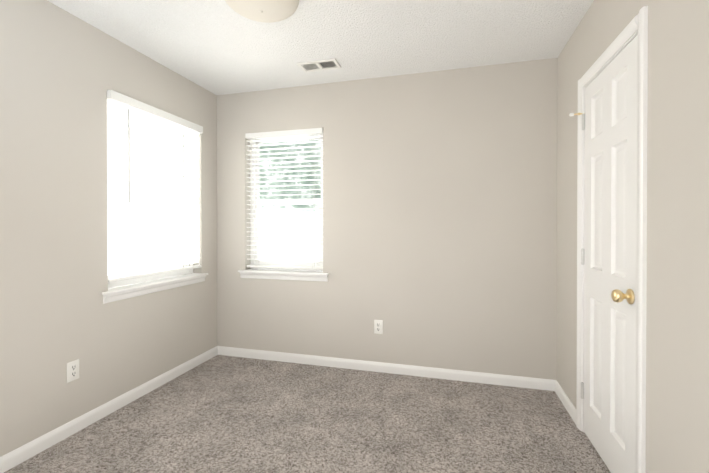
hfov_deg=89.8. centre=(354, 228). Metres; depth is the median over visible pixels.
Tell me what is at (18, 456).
baseboard
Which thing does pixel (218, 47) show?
ceiling
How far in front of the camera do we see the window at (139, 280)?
2.69 m
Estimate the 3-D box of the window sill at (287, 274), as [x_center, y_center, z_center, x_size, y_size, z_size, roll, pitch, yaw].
[-0.634,0.418,3.205,0.872,0.075,0.125,0,0,15]
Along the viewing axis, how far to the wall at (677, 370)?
1.28 m
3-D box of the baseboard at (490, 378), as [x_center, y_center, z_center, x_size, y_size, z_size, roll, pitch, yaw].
[0.091,1.149,2.983,2.880,0.078,0.014,0,0,15]
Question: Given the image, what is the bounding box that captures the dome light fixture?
[225,0,298,22]
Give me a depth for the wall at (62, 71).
2.06 m
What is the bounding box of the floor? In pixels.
[4,355,610,472]
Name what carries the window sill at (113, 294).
attached to the wall at (62, 71)
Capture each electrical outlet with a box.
[67,359,78,382]
[374,320,382,333]
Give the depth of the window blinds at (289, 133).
3.20 m
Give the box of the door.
[581,35,637,472]
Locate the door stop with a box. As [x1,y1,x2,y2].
[569,111,584,116]
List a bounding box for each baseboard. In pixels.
[0,346,217,472]
[218,346,555,390]
[555,380,575,423]
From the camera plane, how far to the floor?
2.12 m
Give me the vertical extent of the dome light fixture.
0.149 m
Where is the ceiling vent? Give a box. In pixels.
[297,58,340,72]
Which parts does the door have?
door hinges, knob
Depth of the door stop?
2.08 m
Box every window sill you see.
[102,273,207,303]
[238,269,328,281]
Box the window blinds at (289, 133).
[245,128,322,269]
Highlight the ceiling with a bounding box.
[47,0,593,94]
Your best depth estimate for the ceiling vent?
2.71 m
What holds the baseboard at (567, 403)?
attached to the wall at (677, 370)
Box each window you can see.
[108,264,192,287]
[250,134,322,270]
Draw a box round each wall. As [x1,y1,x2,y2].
[0,0,216,456]
[217,58,556,379]
[556,0,708,472]
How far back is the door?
1.73 m
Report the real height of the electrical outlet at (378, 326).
0.114 m
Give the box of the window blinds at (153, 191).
[107,90,202,282]
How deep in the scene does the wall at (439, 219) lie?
2.87 m
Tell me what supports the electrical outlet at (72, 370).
attached to the wall at (62, 71)
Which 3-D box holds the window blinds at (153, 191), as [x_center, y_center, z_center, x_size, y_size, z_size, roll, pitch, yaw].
[-1.479,-0.274,2.715,0.074,1.239,0.880,0,0,15]
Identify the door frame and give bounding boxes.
[576,6,647,472]

